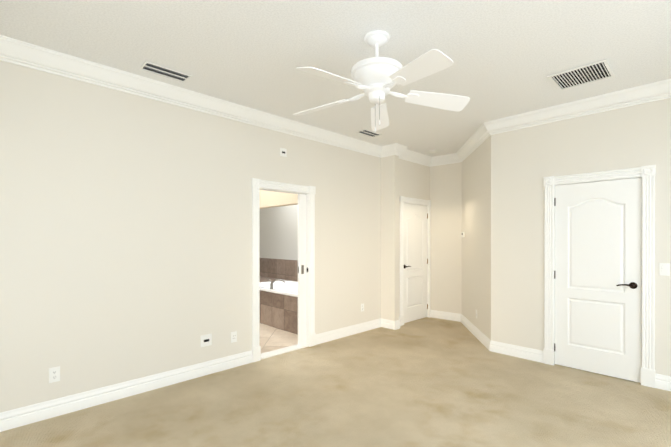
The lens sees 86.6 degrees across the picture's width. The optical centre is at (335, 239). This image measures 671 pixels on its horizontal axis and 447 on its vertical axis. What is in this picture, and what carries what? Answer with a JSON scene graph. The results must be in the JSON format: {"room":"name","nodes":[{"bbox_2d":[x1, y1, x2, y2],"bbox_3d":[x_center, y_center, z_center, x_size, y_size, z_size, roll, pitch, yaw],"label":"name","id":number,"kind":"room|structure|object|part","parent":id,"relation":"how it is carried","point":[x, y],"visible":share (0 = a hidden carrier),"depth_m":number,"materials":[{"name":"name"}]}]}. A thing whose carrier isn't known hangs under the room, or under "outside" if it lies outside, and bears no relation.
{"room":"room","nodes":[
{"label":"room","id":0,"kind":"room"},
{"bbox_2d":[0,61,380,412],"bbox_3d":[-1.449,-0.031,3.761,5.992,2.900,0.140,0,0,-44],"label":"wall","id":1,"kind":"structure","parent":0,"point":[125,237],"depth_m":3.29,"materials":[{"name":"white paint"}]},
{"bbox_2d":[49,366,59,382],"bbox_3d":[-2.261,1.086,2.865,0.072,0.117,0.008,0,0,-44],"label":"electrical outlet","id":2,"kind":"object","parent":1,"relation":"attached to","point":[54,374],"visible":1,"depth_m":2.86,"materials":[{"name":"white plastic"}]},
{"bbox_2d":[0,350,251,431],"bbox_3d":[-2.197,1.353,2.921,3.443,0.136,0.019,0,0,-44],"label":"baseboard","id":3,"kind":"structure","parent":1,"relation":"attached to","point":[23,416],"depth_m":3.14,"materials":[{"name":"white wood"}]},
{"bbox_2d":[0,35,387,157],"bbox_3d":[-1.316,-1.407,3.708,5.872,0.148,0.120,0,0,-44],"label":"crown molding","id":4,"kind":"structure","parent":1,"relation":"attached to","point":[24,54],"depth_m":3.36,"materials":[{"name":"white wood"}]},
{"bbox_2d":[201,334,211,346],"bbox_3d":[-1.359,1.059,3.748,0.120,0.120,0.009,0,0,-44],"label":"outlet plate","id":5,"kind":"object","parent":1,"relation":"attached to","point":[206,340],"visible":1,"depth_m":3.75,"materials":[{"name":"white plastic"}]},
{"bbox_2d":[231,331,236,342],"bbox_3d":[-1.132,1.084,3.971,0.072,0.117,0.006,0,0,-44],"label":"ports","id":6,"kind":"object","parent":1,"relation":"attached to","point":[233,336],"visible":1,"depth_m":3.97,"materials":[{"name":"white plastic"}]},
{"bbox_2d":[280,148,286,156],"bbox_3d":[-0.648,-1.089,4.439,0.100,0.100,0.009,0,0,-44],"label":"outlet plate","id":7,"kind":"object","parent":1,"relation":"attached to","point":[283,152],"visible":1,"depth_m":4.44,"materials":[{"name":"white plastic"}]},
{"bbox_2d":[251,178,315,361],"bbox_3d":[-0.673,0.352,4.512,0.964,2.132,0.192,0,0,-44],"label":"door frame","id":8,"kind":"structure","parent":1,"relation":"attached to","point":[257,185],"depth_m":4.42,"materials":[{"name":"white wood"}]},
{"bbox_2d":[261,344,308,358],"bbox_3d":[-0.681,1.437,4.521,0.800,0.062,0.156,0,0,-44],"label":"threshold","id":9,"kind":"object","parent":1,"relation":"attached to","point":[279,351],"visible":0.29,"depth_m":4.49,"materials":[{"name":"white wood"}]},
{"bbox_2d":[298,194,305,345],"bbox_3d":[-0.203,0.400,4.981,0.802,2.010,0.037,0,0,-44],"label":"pocket door","id":10,"kind":"structure","parent":1,"relation":"in","point":[301,269],"depth_m":4.72,"materials":[{"name":"white wood"}]},
{"bbox_2d":[316,318,383,344],"bbox_3d":[0.234,1.348,5.301,1.435,0.136,0.019,0,0,-44],"label":"baseboard","id":11,"kind":"structure","parent":1,"relation":"attached to","point":[335,334],"depth_m":5.25,"materials":[{"name":"white wood"}]},
{"bbox_2d":[260,205,297,259],"bbox_3d":[-0.752,-0.037,7.373,0.100,2.900,4.045,0,0,-44],"label":"wall","id":12,"kind":"structure","parent":0,"point":[278,232],"depth_m":7.78,"materials":[{"name":"grey paint"}]},
{"bbox_2d":[260,258,297,280],"bbox_3d":[-0.792,0.637,7.334,0.012,0.429,4.038,0,0,-44],"label":"wall tile","id":13,"kind":"structure","parent":12,"relation":"attached to","point":[285,269],"depth_m":7.76,"materials":[{"name":"tile"}]},
{"bbox_2d":[260,190,297,208],"bbox_3d":[-1.596,-1.020,6.546,0.140,0.929,4.042,0,0,-44],"label":"soffit","id":14,"kind":"structure","parent":0,"point":[269,199],"depth_m":5.81,"materials":[{"name":"beige paint"}]},
{"bbox_2d":[0,317,670,446],"bbox_3d":[0.992,1.472,2.255,7.370,0.100,5.436,0,0,-44],"label":"floor carpet","id":15,"kind":"object","parent":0,"point":[429,382],"visible":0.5,"depth_m":3.05,"materials":[{"name":"beige carpet"}]},
{"bbox_2d":[0,0,670,156],"bbox_3d":[-0.506,-1.531,3.780,7.370,0.100,9.720,0,0,-44],"label":"ceiling","id":16,"kind":"structure","parent":0,"point":[507,57],"depth_m":2.73,"materials":[{"name":"white paint"}]},
{"bbox_2d":[139,61,191,82],"bbox_3d":[-1.489,-1.474,3.133,0.380,0.012,0.175,0,0,-44],"label":"ceiling vent","id":17,"kind":"object","parent":16,"relation":"in","point":[147,66],"visible":0.96,"depth_m":3.12,"materials":[{"name":"white metal"}]},
{"bbox_2d":[356,129,381,137],"bbox_3d":[0.464,-1.477,4.940,0.360,0.012,0.170,0,0,-44],"label":"ceiling vent","id":18,"kind":"object","parent":16,"relation":"in","point":[369,133],"visible":0.94,"depth_m":4.94,"materials":[{"name":"white metal"}]},
{"bbox_2d":[293,30,469,131],"bbox_3d":[0.265,-1.142,2.570,1.299,0.674,1.360,0,0,-44],"label":"ceiling fan","id":19,"kind":"object","parent":16,"relation":"hanging from","point":[376,78],"visible":1,"depth_m":2.51,"materials":[{"name":"white"}]},
{"bbox_3d":[-0.114,-1.044,2.816,0.267,0.086,0.478,0,0,-44],"label":"blade","id":20,"kind":"part","parent":19,"relation":"part of","materials":[{"name":"white wood"}]},
{"bbox_3d":[-0.031,-1.043,2.278,0.466,0.086,0.160,0,0,-44],"label":"blade","id":21,"kind":"part","parent":19,"relation":"part of","materials":[{"name":"white wood"}]},
{"bbox_3d":[0.302,-1.243,2.604,0.376,0.472,0.376,0,0,-44],"label":"motor","id":22,"kind":"part","parent":19,"relation":"part of","materials":[{"name":"white metal"}]},
{"bbox_3d":[0.378,-1.044,3.065,0.446,0.086,0.370,0,0,-44],"label":"blade","id":23,"kind":"part","parent":19,"relation":"part of","materials":[{"name":"white wood"}]},
{"bbox_3d":[0.506,-1.043,2.185,0.269,0.086,0.473,0,0,-44],"label":"blade","id":24,"kind":"part","parent":19,"relation":"part of","materials":[{"name":"white wood"}]},
{"bbox_3d":[0.763,-1.044,2.672,0.442,0.086,0.374,0,0,-44],"label":"blade","id":25,"kind":"part","parent":19,"relation":"part of","materials":[{"name":"white wood"}]},
{"bbox_2d":[547,59,614,90],"bbox_3d":[2.213,-1.473,3.210,0.430,0.013,0.430,0,0,-44],"label":"ceiling vent","id":26,"kind":"object","parent":16,"relation":"in","point":[584,74],"visible":0.98,"depth_m":3.20,"materials":[{"name":"white metal"}]},
{"bbox_2d":[381,155,429,320],"bbox_3d":[1.262,-0.035,6.223,1.328,2.900,0.414,0,0,-44],"label":"wall","id":27,"kind":"structure","parent":0,"point":[402,177],"depth_m":5.73,"materials":[{"name":"white paint"}]},
{"bbox_2d":[399,196,430,325],"bbox_3d":[1.358,0.346,6.229,0.940,2.138,0.154,0,0,-44],"label":"door frame","id":28,"kind":"structure","parent":27,"relation":"attached to","point":[407,200],"depth_m":6.02,"materials":[{"name":"white wood"}]},
{"bbox_2d":[404,203,427,322],"bbox_3d":[1.392,0.395,6.239,0.792,2.024,0.048,0,0,-44],"label":"hall door","id":29,"kind":"structure","parent":27,"relation":"in","point":[416,260],"depth_m":6.24,"materials":[{"name":"white wood"}]},
{"bbox_2d":[430,162,461,313],"bbox_3d":[2.000,-0.035,6.362,0.869,2.900,0.130,0,0,42],"label":"wall","id":30,"kind":"structure","parent":0,"point":[446,231],"depth_m":6.32,"materials":[{"name":"white paint"}]},
{"bbox_2d":[424,155,451,166],"bbox_3d":[1.916,-1.411,6.298,0.146,0.148,0.590,0,0,-44],"label":"crown molding","id":31,"kind":"structure","parent":30,"relation":"attached to","point":[429,161],"depth_m":6.36,"materials":[{"name":"white wood"}]},
{"bbox_2d":[430,310,458,317],"bbox_3d":[1.944,1.347,6.330,0.069,0.136,0.590,0,0,-44],"label":"baseboard","id":32,"kind":"structure","parent":30,"relation":"attached to","point":[434,313],"depth_m":6.39,"materials":[{"name":"white wood"}]},
{"bbox_2d":[462,136,490,339],"bbox_3d":[2.138,-0.034,5.332,0.120,2.900,1.613,0,0,7],"label":"wall","id":33,"kind":"structure","parent":0,"point":[476,228],"depth_m":5.16,"materials":[{"name":"white paint"}]},
{"bbox_2d":[438,314,487,348],"bbox_3d":[2.049,1.348,5.320,1.170,0.136,1.019,0,0,-44],"label":"baseboard","id":34,"kind":"structure","parent":33,"relation":"attached to","point":[473,329],"depth_m":5.50,"materials":[{"name":"white wood"}]},
{"bbox_2d":[436,127,490,162],"bbox_3d":[2.004,-1.410,5.297,1.080,0.148,1.056,0,0,-44],"label":"crown molding","id":35,"kind":"structure","parent":33,"relation":"attached to","point":[476,139],"depth_m":5.55,"materials":[{"name":"white wood"}]},
{"bbox_2d":[491,98,670,375],"bbox_3d":[3.304,-0.030,3.273,0.120,2.900,3.660,0,0,-44],"label":"wall","id":36,"kind":"structure","parent":0,"point":[525,162],"depth_m":4.12,"materials":[{"name":"white paint"}]},
{"bbox_2d":[488,338,542,362],"bbox_3d":[2.184,1.350,4.322,0.019,0.136,0.615,0,0,-44],"label":"baseboard","id":37,"kind":"structure","parent":36,"relation":"attached to","point":[536,355],"depth_m":4.31,"materials":[{"name":"white wood"}]},
{"bbox_2d":[480,79,670,138],"bbox_3d":[3.122,-1.406,3.297,0.104,0.148,3.466,0,0,-44],"label":"crown molding","id":38,"kind":"structure","parent":36,"relation":"attached to","point":[660,90],"depth_m":3.79,"materials":[{"name":"white wood"}]},
{"bbox_2d":[554,178,641,382],"bbox_3d":[2.755,0.399,3.788,0.048,2.024,0.762,0,0,-44],"label":"closet door","id":39,"kind":"structure","parent":36,"relation":"in","point":[598,260],"depth_m":3.75,"materials":[{"name":"white wood"}]},
{"bbox_2d":[617,282,637,288],"bbox_3d":[2.918,0.457,3.567,0.055,0.066,0.160,0,0,-44],"label":"door handle","id":40,"kind":"object","parent":39,"relation":"attached to","point":[633,285],"visible":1,"depth_m":3.54,"materials":[{"name":"black metal"}]},
{"bbox_2d":[543,165,655,387],"bbox_3d":[2.772,0.350,3.795,0.154,2.138,0.958,0,0,-44],"label":"trim","id":41,"kind":"structure","parent":36,"relation":"attached to","point":[647,174],"depth_m":3.48,"materials":[{"name":"white wood"}]},
{"bbox_2d":[655,373,670,390],"bbox_3d":[3.748,1.353,2.723,0.019,0.136,1.942,0,0,-44],"label":"baseboard","id":42,"kind":"structure","parent":36,"relation":"attached to","point":[663,382],"depth_m":3.37,"materials":[{"name":"white wood"}]},
{"bbox_2d":[659,263,669,275],"bbox_3d":[3.115,0.280,3.374,0.010,0.117,0.072,0,0,-44],"label":"light switch","id":43,"kind":"object","parent":36,"relation":"attached to","point":[664,269],"visible":1,"depth_m":3.37,"materials":[{"name":"white plastic"}]},
{"label":"outside","id":44,"kind":"structure","parent":0,"visible":0},
{"bbox_2d":[260,323,297,353],"bbox_3d":[-2.181,1.465,5.975,3.900,0.100,4.048,0,0,-44],"label":"floor","id":45,"kind":"structure","parent":44,"point":[272,338],"depth_m":5.11,"materials":[{"name":"beige tile"}]},
{"bbox_2d":[260,276,297,334],"bbox_3d":[-1.242,1.025,6.895,1.263,0.778,4.038,0,0,-44],"label":"bathtub","id":46,"kind":"object","parent":45,"relation":"on","point":[278,303],"visible":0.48,"depth_m":5.75,"materials":[{"name":"tile"}]},
{"bbox_2d":[267,279,284,288],"bbox_3d":[-0.975,0.725,5.836,0.153,0.174,0.326,0,0,-44],"label":"faucet","id":47,"kind":"object","parent":46,"relation":"on","point":[271,284],"depth_m":5.83,"materials":[{"name":"silver metal"}]}
]}

